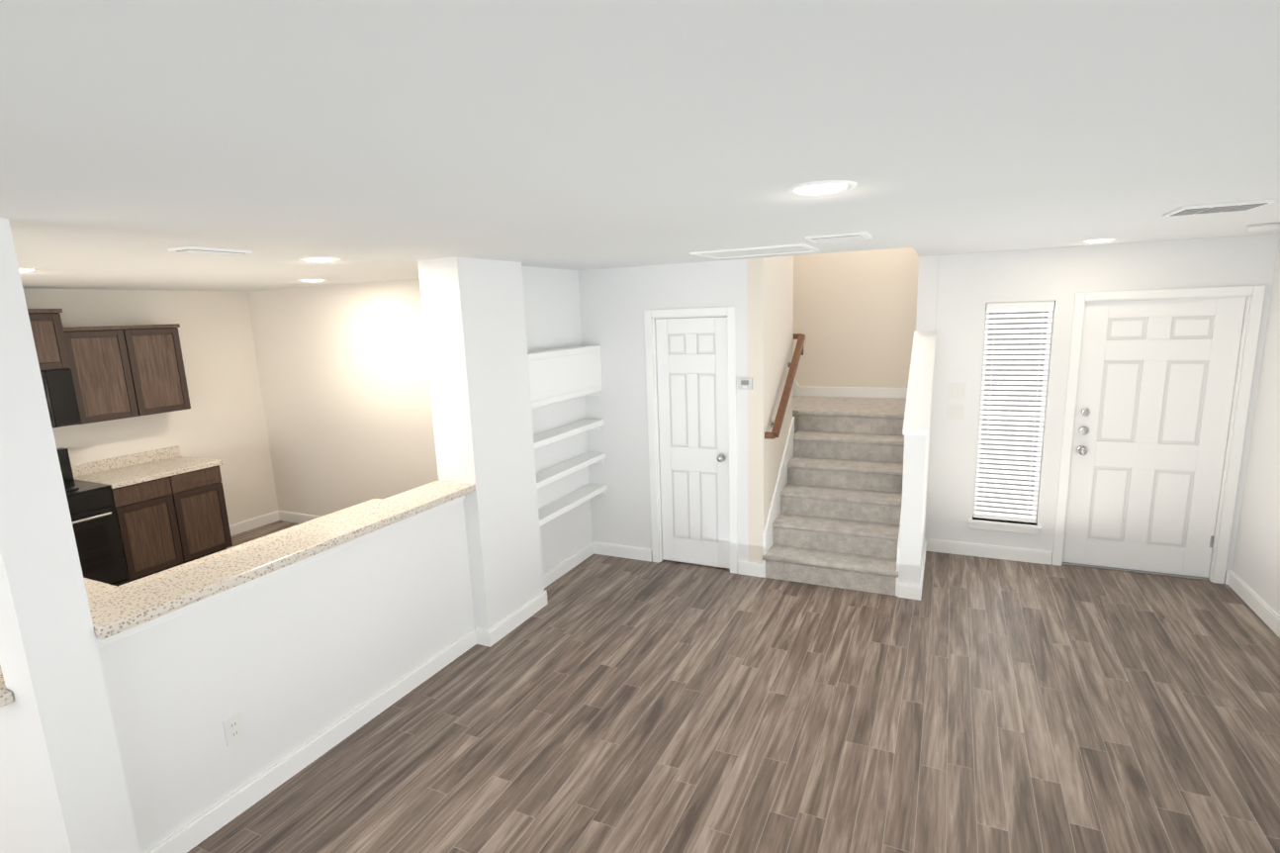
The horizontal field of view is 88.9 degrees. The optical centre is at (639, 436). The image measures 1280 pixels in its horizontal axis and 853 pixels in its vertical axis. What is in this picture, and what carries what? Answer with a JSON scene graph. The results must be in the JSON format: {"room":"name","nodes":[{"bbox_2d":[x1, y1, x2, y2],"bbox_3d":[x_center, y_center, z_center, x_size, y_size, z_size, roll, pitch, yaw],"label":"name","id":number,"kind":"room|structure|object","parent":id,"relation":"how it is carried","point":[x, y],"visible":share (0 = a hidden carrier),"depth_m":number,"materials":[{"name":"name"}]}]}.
{"room":"living room","nodes":[
{"label":"living room","id":0,"kind":"room"},
{"bbox_2d":[0,703,45,852],"bbox_3d":[-2.938,1.267,2.746,1.820,0.870,0.115,3,12,25],"label":"wall","id":1,"kind":"structure","parent":0,"point":[20,831],"depth_m":2.35,"materials":[{"name":"paint"}]},
{"bbox_2d":[22,287,278,525],"bbox_3d":[-5.547,0.366,3.779,0.120,2.440,7.350,3,12,25],"label":"wall","id":2,"kind":"structure","parent":0,"point":[223,417],"depth_m":6.31,"materials":[{"name":"paint"}]},
{"bbox_2d":[27,308,190,424],"bbox_3d":[-4.779,-0.448,4.697,0.408,0.900,2.710,3,12,25],"label":"upper cabinet","id":3,"kind":"object","parent":2,"relation":"attached to","point":[118,372],"visible":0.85,"depth_m":5.37,"materials":[{"name":"brown wood"}]},
{"bbox_2d":[40,368,81,427],"bbox_3d":[-4.713,-0.247,4.822,0.435,0.436,0.765,3,12,25],"label":"microwave","id":4,"kind":"object","parent":3,"relation":"attached to","point":[60,397],"visible":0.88,"depth_m":5.00,"materials":[{"name":"black metal"}]},
{"bbox_2d":[97,499,474,852],"bbox_3d":[-1.573,1.024,3.319,0.120,1.035,2.005,3,12,25],"label":"wall","id":5,"kind":"structure","parent":0,"point":[287,663],"depth_m":2.97,"materials":[{"name":"paint"}]},
{"bbox_2d":[222,711,244,745],"bbox_3d":[-1.751,1.262,2.814,0.008,0.115,0.075,3,12,25],"label":"outlet","id":6,"kind":"object","parent":5,"relation":"attached to","point":[233,728],"visible":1,"depth_m":2.81,"materials":[{"name":"white plastic"}]},
{"bbox_2d":[94,495,465,648],"bbox_3d":[-1.524,0.549,3.197,0.026,0.060,2.001,3,12,25],"label":"trim","id":7,"kind":"structure","parent":5,"relation":"attached to","point":[161,618],"depth_m":2.85,"materials":[{"name":"white paint"}]},
{"bbox_2d":[89,480,475,639],"bbox_3d":[-1.581,0.494,3.213,0.305,0.044,2.001,3,12,25],"label":"countertop","id":8,"kind":"structure","parent":5,"relation":"on","point":[114,613],"depth_m":2.86,"materials":[{"name":"stone"}]},
{"bbox_2d":[145,510,1279,852],"bbox_3d":[-1.440,1.601,2.746,8.600,0.107,8.560,3,12,25],"label":"baseboard","id":9,"kind":"structure","parent":5,"relation":"attached to","point":[199,829],"depth_m":4.08,"materials":[{"name":"white paint"}]},
{"bbox_2d":[246,278,438,516],"bbox_3d":[-2.313,-0.211,6.186,3.630,2.440,0.120,3,12,25],"label":"wall","id":10,"kind":"structure","parent":0,"point":[345,428],"depth_m":6.35,"materials":[{"name":"paint"}]},
{"bbox_2d":[417,256,544,630],"bbox_3d":[-1.017,0.091,4.351,0.300,2.440,0.640,3,12,25],"label":"column","id":11,"kind":"structure","parent":0,"point":[475,328],"depth_m":4.13,"materials":[{"name":"paint"}]},
{"bbox_2d":[521,266,592,573],"bbox_3d":[-0.739,-0.069,5.138,0.120,2.440,1.050,3,12,25],"label":"wall","id":12,"kind":"structure","parent":0,"point":[552,306],"depth_m":5.17,"materials":[{"name":"paint"}]},
{"bbox_2d":[527,345,607,526],"bbox_3d":[-0.603,-0.032,5.080,0.173,1.280,1.046,3,12,25],"label":"shelf unit","id":13,"kind":"object","parent":12,"relation":"attached to","point":[559,375],"visible":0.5,"depth_m":5.00,"materials":[{"name":"white paint"}]},
{"bbox_2d":[0,0,1279,290],"bbox_3d":[-1.456,-0.779,2.269,8.690,0.080,8.820,3,12,25],"label":"ceiling","id":14,"kind":"structure","parent":0,"point":[372,140],"depth_m":1.29,"materials":[{"name":"paint"}]},
{"bbox_2d":[18,267,41,272],"bbox_3d":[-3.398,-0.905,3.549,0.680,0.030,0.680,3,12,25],"label":"recessed light","id":15,"kind":"object","parent":14,"relation":"in","point":[22,269],"visible":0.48,"depth_m":3.55,"materials":[{"name":"white paint"}]},
{"bbox_2d":[167,246,253,256],"bbox_3d":[-1.967,-0.849,2.998,0.140,0.018,0.300,3,12,25],"label":"ceiling vent","id":16,"kind":"object","parent":14,"relation":"in","point":[207,250],"visible":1,"depth_m":2.95,"materials":[{"name":"white metal"}]},
{"bbox_2d":[298,278,327,281],"bbox_3d":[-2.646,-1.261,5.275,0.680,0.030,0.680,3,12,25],"label":"recessed light","id":17,"kind":"object","parent":14,"relation":"in","point":[312,280],"visible":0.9,"depth_m":5.22,"materials":[{"name":"white paint"}]},
{"bbox_2d":[298,256,341,262],"bbox_3d":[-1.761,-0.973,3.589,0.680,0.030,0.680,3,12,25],"label":"recessed light","id":18,"kind":"object","parent":14,"relation":"in","point":[320,258],"visible":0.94,"depth_m":3.54,"materials":[{"name":"white paint"}]},
{"bbox_2d":[689,243,820,259],"bbox_3d":[0.736,-1.167,4.127,0.700,0.012,0.520,3,12,25],"label":"ceiling vent","id":19,"kind":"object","parent":14,"relation":"attached to","point":[764,250],"depth_m":4.10,"materials":[{"name":"white metal"}]},
{"bbox_2d":[784,180,857,195],"bbox_3d":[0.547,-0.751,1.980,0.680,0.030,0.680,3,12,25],"label":"recessed light","id":20,"kind":"object","parent":14,"relation":"in","point":[822,187],"visible":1,"depth_m":1.94,"materials":[{"name":"white paint"}]},
{"bbox_2d":[804,231,871,243],"bbox_3d":[1.048,-1.043,3.439,0.300,0.018,0.280,3,12,25],"label":"ceiling vent","id":21,"kind":"object","parent":14,"relation":"in","point":[848,236],"visible":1,"depth_m":3.36,"materials":[{"name":"white metal"}]},
{"bbox_2d":[1079,237,1119,242],"bbox_3d":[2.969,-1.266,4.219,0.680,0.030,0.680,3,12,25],"label":"recessed light","id":22,"kind":"object","parent":14,"relation":"in","point":[1099,239],"visible":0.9,"depth_m":4.17,"materials":[{"name":"white paint"}]},
{"bbox_2d":[1162,198,1277,216],"bbox_3d":[2.469,-0.975,2.799,0.300,0.016,0.290,3,12,25],"label":"ceiling vent","id":23,"kind":"object","parent":14,"relation":"in","point":[1216,208],"visible":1,"depth_m":2.73,"materials":[{"name":"white metal"}]},
{"bbox_2d":[1247,222,1279,232],"bbox_3d":[3.462,-1.157,3.622,0.140,0.037,0.140,3,12,25],"label":"smoke detector","id":24,"kind":"object","parent":14,"relation":"attached to","point":[1268,227],"visible":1,"depth_m":3.58,"materials":[{"name":"white plastic"}]},
{"bbox_2d":[578,258,748,562],"bbox_3d":[0.314,-0.213,5.691,1.540,2.440,0.880,3,12,25],"label":"wall","id":25,"kind":"structure","parent":0,"point":[614,303],"depth_m":5.32,"materials":[{"name":"paint"}]},
{"bbox_2d":[643,306,737,573],"bbox_3d":[0.435,0.040,5.247,0.744,2.102,0.138,3,12,25],"label":"door frame","id":26,"kind":"structure","parent":25,"relation":"attached to","point":[729,313],"depth_m":5.17,"materials":[{"name":"white paint"}]},
{"bbox_2d":[655,316,730,568],"bbox_3d":[0.420,0.077,5.220,0.596,2.016,0.112,3,12,25],"label":"closet door","id":27,"kind":"structure","parent":25,"relation":"in","point":[692,376],"depth_m":5.23,"materials":[{"name":"white paint"}]},
{"bbox_2d":[737,377,752,389],"bbox_3d":[0.793,-0.395,4.912,0.110,0.085,0.024,3,12,25],"label":"thermostat","id":28,"kind":"object","parent":25,"relation":"attached to","point":[745,383],"visible":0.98,"depth_m":4.90,"materials":[{"name":"white plastic"}]},
{"bbox_2d":[186,520,1279,852],"bbox_3d":[-1.110,1.574,3.271,8.690,0.060,10.020,3,12,25],"label":"floor","id":29,"kind":"structure","parent":0,"point":[598,702],"depth_m":3.28,"materials":[{"name":"brown wood"}]},
{"bbox_2d":[0,217,140,852],"bbox_3d":[-2.030,0.538,2.200,0.216,2.440,0.221,3,12,25],"label":"wall","id":30,"kind":"structure","parent":29,"relation":"on","point":[53,676],"depth_m":2.17,"materials":[{"name":"paint"}]},
{"bbox_2d":[56,447,129,586],"bbox_3d":[-4.554,0.743,4.952,0.707,1.150,0.765,3,12,25],"label":"range","id":31,"kind":"object","parent":29,"relation":"on","point":[95,525],"visible":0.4,"depth_m":5.05,"materials":[{"name":"black metal"}]},
{"bbox_2d":[111,464,232,581],"bbox_3d":[-4.628,0.917,4.908,0.632,0.870,2.690,3,12,25],"label":"base cabinet","id":32,"kind":"object","parent":29,"relation":"on","point":[169,522],"visible":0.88,"depth_m":5.54,"materials":[{"name":"brown wood"}]},
{"bbox_2d":[71,445,222,488],"bbox_3d":[-4.641,0.421,4.811,0.643,0.139,2.730,3,12,25],"label":"countertop","id":33,"kind":"structure","parent":32,"relation":"on","point":[127,470],"depth_m":5.62,"materials":[{"name":"stone"}]},
{"bbox_2d":[762,395,906,595],"bbox_3d":[1.281,-0.035,6.017,2.264,1.900,2.279,3,12,25],"label":"staircase","id":34,"kind":"structure","parent":29,"relation":"on","point":[836,522],"depth_m":5.34,"materials":[{"name":"carpet"}]},
{"bbox_3d":[-2.569,1.061,3.759,2.048,0.870,2.067,3,12,25],"label":"cabinet","id":35,"kind":"object","parent":29,"relation":"on","visible":0},
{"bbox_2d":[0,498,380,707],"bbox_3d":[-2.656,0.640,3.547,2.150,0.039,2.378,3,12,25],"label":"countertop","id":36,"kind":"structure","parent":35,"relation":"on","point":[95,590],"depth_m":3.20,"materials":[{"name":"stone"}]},
{"bbox_2d":[746,255,793,563],"bbox_3d":[1.055,-1.146,5.209,0.120,4.400,1.000,3,12,25],"label":"wall","id":37,"kind":"structure","parent":0,"point":[770,294],"depth_m":5.05,"materials":[{"name":"paint"}]},
{"bbox_2d":[764,333,805,438],"bbox_3d":[1.195,-0.440,5.328,0.099,0.743,1.015,3,12,25],"label":"handrail","id":38,"kind":"object","parent":37,"relation":"attached to","point":[783,402],"visible":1,"depth_m":5.25,"materials":[{"name":"brown wood"}]},
{"bbox_2d":[762,377,907,596],"bbox_3d":[1.282,-0.176,6.000,2.268,2.183,2.261,3,12,25],"label":"trim","id":39,"kind":"structure","parent":37,"relation":"attached to","point":[775,506],"depth_m":5.77,"materials":[{"name":"white paint"}]},
{"bbox_2d":[792,247,918,387],"bbox_3d":[1.757,-1.484,6.844,2.530,4.400,0.120,3,12,25],"label":"wall","id":40,"kind":"structure","parent":0,"point":[855,316],"depth_m":6.63,"materials":[{"name":"paint"}]},
{"bbox_2d":[898,255,938,584],"bbox_3d":[2.329,-1.206,5.277,0.164,4.400,2.272,3,12,25],"label":"wall","id":41,"kind":"structure","parent":0,"point":[916,422],"depth_m":4.65,"materials":[{"name":"paint"}]},
{"bbox_2d":[924,233,1279,583],"bbox_3d":[3.339,-0.190,4.988,2.030,2.440,0.140,3,12,25],"label":"wall","id":42,"kind":"structure","parent":0,"point":[969,286],"depth_m":4.98,"materials":[{"name":"paint"}]},
{"bbox_2d":[946,404,964,419],"bbox_3d":[2.552,-0.196,5.278,0.120,0.115,0.012,3,12,25],"label":"light switch","id":43,"kind":"object","parent":42,"relation":"attached to","point":[955,411],"visible":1,"depth_m":5.28,"materials":[{"name":"white plastic"}]},
{"bbox_2d":[947,383,965,398],"bbox_3d":[2.546,-0.363,5.246,0.120,0.115,0.012,3,12,25],"label":"light switch","id":44,"kind":"object","parent":42,"relation":"attached to","point":[957,391],"visible":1,"depth_m":5.25,"materials":[{"name":"white plastic"}]},
{"bbox_2d":[968,517,1041,535],"bbox_3d":[2.965,0.726,5.319,0.520,0.075,0.130,3,12,25],"label":"window sill","id":45,"kind":"structure","parent":42,"relation":"attached to","point":[1015,526],"depth_m":5.27,"materials":[{"name":"white paint"}]},
{"bbox_2d":[972,300,1054,522],"bbox_3d":[2.946,-0.175,5.176,0.458,1.748,0.103,3,12,25],"label":"window blinds","id":46,"kind":"object","parent":42,"relation":"attached to","point":[1015,369],"visible":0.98,"depth_m":5.16,"materials":[{"name":"white paint"}]},
{"bbox_2d":[1062,296,1246,577],"bbox_3d":[3.730,0.030,4.796,0.920,2.028,0.126,3,12,25],"label":"front door","id":47,"kind":"structure","parent":42,"relation":"in","point":[1156,379],"depth_m":4.80,"materials":[{"name":"white paint"}]},
{"bbox_2d":[1051,284,1265,583],"bbox_3d":[3.744,-0.006,4.822,1.064,2.112,0.158,3,12,25],"label":"door frame","id":48,"kind":"structure","parent":42,"relation":"attached to","point":[1255,294],"depth_m":4.65,"materials":[{"name":"white paint"}]},
{"bbox_2d":[1231,234,1279,616],"bbox_3d":[2.464,0.662,0.687,0.120,2.440,8.820,3,12,25],"label":"wall","id":49,"kind":"structure","parent":0,"point":[1256,564],"depth_m":4.30,"materials":[{"name":"paint"}]}
]}

